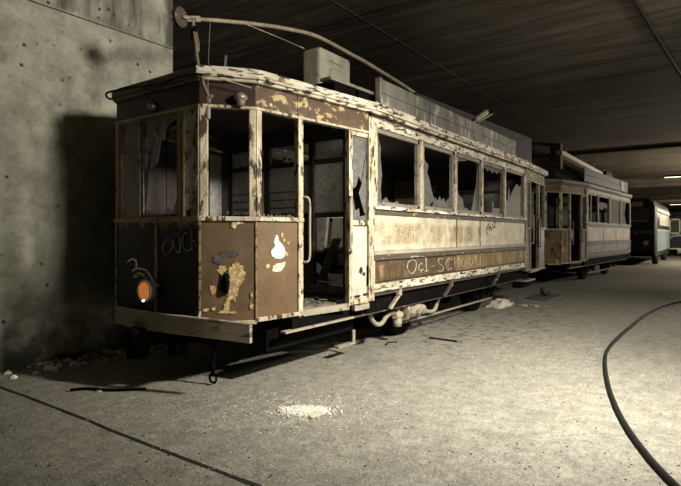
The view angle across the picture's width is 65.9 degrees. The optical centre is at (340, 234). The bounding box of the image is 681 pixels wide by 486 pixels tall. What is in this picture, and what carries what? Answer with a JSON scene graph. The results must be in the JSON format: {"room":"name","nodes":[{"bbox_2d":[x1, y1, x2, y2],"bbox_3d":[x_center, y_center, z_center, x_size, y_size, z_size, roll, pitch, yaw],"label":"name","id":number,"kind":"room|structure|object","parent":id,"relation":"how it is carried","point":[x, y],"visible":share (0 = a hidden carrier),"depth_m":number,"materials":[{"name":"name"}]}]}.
{"room":"abandoned tram depot","nodes":[
{"label":"abandoned tram depot","id":0,"kind":"room"},
{"bbox_2d":[0,0,172,371],"bbox_3d":[-6.012,-1.100,2.106,0.350,5.000,12.430,0,0,36],"label":"wall","id":1,"kind":"structure","parent":0,"point":[58,127],"depth_m":5.88,"materials":[{"name":"concrete"}]},
{"bbox_2d":[28,0,172,49],"bbox_3d":[-5.871,-2.491,2.006,0.016,0.012,12.432,0,0,36],"label":"trim","id":2,"kind":"structure","parent":1,"relation":"attached to","point":[28,0],"depth_m":6.19,"materials":[{"name":"grey concrete"}]},
{"bbox_2d":[245,182,413,207],"bbox_3d":[7.362,-1.100,51.290,0.300,5.000,108.000,0,0,36],"label":"wall","id":3,"kind":"structure","parent":0,"point":[410,201],"depth_m":48.95,"materials":[{"name":"concrete"}]},
{"bbox_2d":[0,250,680,485],"bbox_3d":[22.694,1.550,40.324,38.000,0.300,108.000,0,0,36],"label":"floor","id":4,"kind":"structure","parent":0,"point":[636,286],"depth_m":4.28,"materials":[{"name":"concrete"}]},
{"bbox_2d":[4,343,167,378],"bbox_3d":[-3.042,1.382,5.559,0.524,0.071,3.124,0,0,36],"label":"rubble","id":5,"kind":"object","parent":4,"relation":"on","point":[49,367],"visible":0.66,"depth_m":5.67,"materials":[{"name":"concrete"}]},
{"bbox_2d":[70,387,145,391],"bbox_3d":[-2.083,1.386,4.708,0.674,0.024,0.073,0,0,0],"label":"rod","id":6,"kind":"object","parent":4,"relation":"on","point":[79,388],"visible":1,"depth_m":4.69,"materials":[{"name":"metal"}]},
{"bbox_2d":[0,386,260,485],"bbox_3d":[0.034,1.404,2.575,8.940,0.012,0.064,0,0,36],"label":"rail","id":7,"kind":"structure","parent":4,"relation":"in","point":[242,480],"depth_m":3.52,"materials":[{"name":"black metal"}]},
{"bbox_2d":[202,385,422,467],"bbox_3d":[-0.294,1.393,4.044,1.752,0.014,1.739,0,0,-8],"label":"chips","id":8,"kind":"object","parent":4,"relation":"on","point":[306,410],"visible":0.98,"depth_m":4.15,"materials":[{"name":"white paint"}]},
{"bbox_2d":[309,410,322,418],"bbox_3d":[-0.188,1.382,4.040,0.070,0.036,0.133,0,0,29],"label":"plaster piece","id":9,"kind":"object","parent":4,"relation":"on","point":[317,413],"visible":1,"depth_m":4.03,"materials":[{"name":"white paint"}]},
{"bbox_2d":[105,6,547,383],"bbox_3d":[1.088,-0.631,9.016,2.595,4.123,10.413,0,0,36],"label":"tram","id":10,"kind":"object","parent":4,"relation":"on","point":[196,264],"visible":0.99,"depth_m":5.83,"materials":[{"name":"wood"}]},
{"bbox_2d":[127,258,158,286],"bbox_3d":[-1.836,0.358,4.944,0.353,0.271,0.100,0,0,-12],"label":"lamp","id":11,"kind":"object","parent":10,"relation":"attached to","point":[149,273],"depth_m":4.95,"materials":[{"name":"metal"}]},
{"bbox_2d":[147,101,155,110],"bbox_3d":[-1.797,-1.221,4.974,0.100,0.100,0.060,0,0,36],"label":"marker lamp","id":12,"kind":"object","parent":10,"relation":"attached to","point":[151,105],"depth_m":4.95,"materials":[{"name":"gold metal"}]},
{"bbox_2d":[222,273,229,292],"bbox_3d":[-1.010,0.429,4.636,0.069,0.172,0.065,0,0,-14],"label":"socket","id":13,"kind":"object","parent":10,"relation":"attached to","point":[225,276],"depth_m":4.64,"materials":[{"name":"metal"}]},
{"bbox_2d":[233,92,246,105],"bbox_3d":[-0.886,-1.202,4.645,0.124,0.120,0.124,0,0,36],"label":"lamp","id":14,"kind":"object","parent":10,"relation":"on","point":[239,98],"depth_m":4.61,"materials":[{"name":"beige metal"}]},
{"bbox_2d":[303,294,341,302],"bbox_3d":[-0.593,0.713,5.845,0.957,0.058,1.122,0,0,36],"label":"splinters","id":15,"kind":"object","parent":10,"relation":"on","point":[322,295],"visible":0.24,"depth_m":5.84,"materials":[{"name":"grey wood"}]},
{"bbox_2d":[1,312,680,485],"bbox_3d":[4.337,1.399,11.181,5.741,0.003,20.609,0,0,36],"label":"grit","id":16,"kind":"object","parent":4,"relation":"on","point":[531,312],"visible":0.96,"depth_m":3.57,"materials":[{"name":"gravel"}]},
{"bbox_2d":[2,307,679,485],"bbox_3d":[1.901,1.398,7.804,5.645,0.004,12.047,0,0,36],"label":"crumbs","id":17,"kind":"object","parent":4,"relation":"on","point":[520,307],"visible":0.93,"depth_m":3.53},
{"bbox_2d":[429,337,456,341],"bbox_3d":[1.356,1.390,6.966,0.416,0.020,0.022,0,0,40],"label":"stick","id":18,"kind":"object","parent":4,"relation":"on","point":[429,337],"visible":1,"depth_m":6.95,"materials":[{"name":"wood"}]},
{"bbox_2d":[485,298,513,308],"bbox_3d":[3.118,1.317,10.300,0.369,0.166,0.783,0,0,36],"label":"rag","id":19,"kind":"object","parent":4,"relation":"on","point":[498,303],"visible":1,"depth_m":10.15,"materials":[{"name":"fabric"}]},
{"bbox_2d":[525,293,563,300],"bbox_3d":[4.602,1.393,11.823,0.539,0.015,1.532,0,0,38],"label":"mat","id":20,"kind":"object","parent":4,"relation":"on","point":[539,296],"visible":0.86,"depth_m":11.77,"materials":[{"name":"grey rubber"}]},
{"bbox_2d":[540,287,549,295],"bbox_3d":[4.637,1.279,11.892,0.210,0.208,0.135,0,0,-1],"label":"lamp housing","id":21,"kind":"object","parent":20,"relation":"on","point":[545,291],"visible":1,"depth_m":11.86,"materials":[{"name":"brown metal"}]},
{"bbox_2d":[527,166,631,278],"bbox_3d":[7.537,-0.338,17.557,2.596,3.535,8.445,0,0,40],"label":"tram","id":22,"kind":"object","parent":4,"relation":"on","point":[587,239],"visible":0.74,"depth_m":15.60,"materials":[{"name":"grey wood"}]},
{"bbox_2d":[599,197,669,263],"bbox_3d":[15.627,-0.170,27.741,2.525,3.140,8.290,0,0,36],"label":"bus","id":23,"kind":"object","parent":4,"relation":"on","point":[649,229],"visible":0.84,"depth_m":24.13,"materials":[{"name":"blue paint"}]},
{"bbox_2d":[603,301,680,485],"bbox_3d":[4.503,1.380,7.291,1.020,0.040,10.651,0,0,36],"label":"cable","id":24,"kind":"object","parent":4,"relation":"on","point":[671,481],"visible":1,"depth_m":3.93,"materials":[{"name":"black rubber"}]},
{"bbox_2d":[668,215,680,255],"bbox_3d":[24.178,0.050,36.340,2.450,2.700,7.753,0,0,36],"label":"coach","id":25,"kind":"object","parent":4,"relation":"on","point":[675,220],"visible":0.78,"depth_m":33.77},
{"bbox_2d":[173,0,680,211],"bbox_3d":[22.694,-3.750,40.324,38.000,0.300,108.000,0,0,36],"label":"ceiling","id":26,"kind":"structure","parent":0,"point":[497,47],"depth_m":10.61,"materials":[{"name":"grey concrete"}]},
{"bbox_2d":[174,0,414,69],"bbox_3d":[-1.906,-3.602,10.227,13.000,0.016,0.020,0,0,36],"label":"trim","id":27,"kind":"structure","parent":26,"relation":"attached to","point":[412,0],"depth_m":9.20,"materials":[{"name":"black metal"}]},
{"bbox_2d":[331,0,563,141],"bbox_3d":[3.663,-3.602,13.363,0.010,0.016,18.000,0,0,36],"label":"trim","id":28,"kind":"structure","parent":26,"relation":"attached to","point":[331,0],"depth_m":10.54,"materials":[{"name":"black metal"}]},
{"bbox_2d":[273,143,680,179],"bbox_3d":[10.332,-3.535,23.040,37.400,0.150,0.500,0,0,36],"label":"trim","id":29,"kind":"structure","parent":26,"relation":"attached to","point":[674,145],"depth_m":21.89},
{"bbox_2d":[378,176,680,199],"bbox_3d":[18.563,-3.330,34.549,37.400,0.560,0.800,0,0,36],"label":"trim","id":30,"kind":"structure","parent":26,"relation":"attached to","point":[660,181],"depth_m":33.60,"materials":[{"name":"black metal"}]},
{"bbox_2d":[444,68,669,103],"bbox_3d":[3.784,-3.601,13.713,8.200,0.018,0.030,0,0,36],"label":"trim","id":31,"kind":"structure","parent":26,"relation":"attached to","point":[665,68],"depth_m":12.61,"materials":[{"name":"black metal"}]},
{"bbox_2d":[556,147,604,173],"bbox_3d":[11.853,-3.375,25.210,0.250,0.450,11.200,0,0,36],"label":"duct","id":32,"kind":"object","parent":26,"relation":"hanging from","point":[566,156],"visible":0.75,"depth_m":22.67,"materials":[{"name":"beige metal"}]},
{"bbox_2d":[533,193,680,204],"bbox_3d":[27.580,-3.330,47.156,37.400,0.560,0.800,0,0,36],"label":"trim","id":33,"kind":"structure","parent":26,"relation":"attached to","point":[671,196],"depth_m":46.21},
{"bbox_2d":[633,0,680,75],"bbox_3d":[8.388,-3.570,12.628,0.084,0.048,18.356,0,0,40],"label":"cable","id":34,"kind":"object","parent":26,"relation":"attached to","point":[636,2],"visible":1,"depth_m":9.28,"materials":[{"name":"black rubber"}]},
{"bbox_2d":[663,175,680,177],"bbox_3d":[20.392,-3.531,31.519,1.700,0.138,0.180,0,0,36],"label":"strip light","id":35,"kind":"object","parent":26,"relation":"attached to","point":[665,176],"visible":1,"depth_m":31.73,"materials":[{"name":"metal"}]},
{"bbox_2d":[550,144,562,228],"bbox_3d":[8.640,-1.100,21.000,0.400,5.000,0.400,0,0,36],"label":"trim","id":36,"kind":"structure","parent":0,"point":[556,161],"depth_m":20.84,"materials":[{"name":"grey metal"}]},
{"bbox_2d":[669,212,680,216],"bbox_3d":[54.021,-1.100,84.123,38.000,5.000,0.300,0,0,36],"label":"wall","id":37,"kind":"structure","parent":0,"point":[671,213],"depth_m":84.25,"materials":[{"name":"concrete"}]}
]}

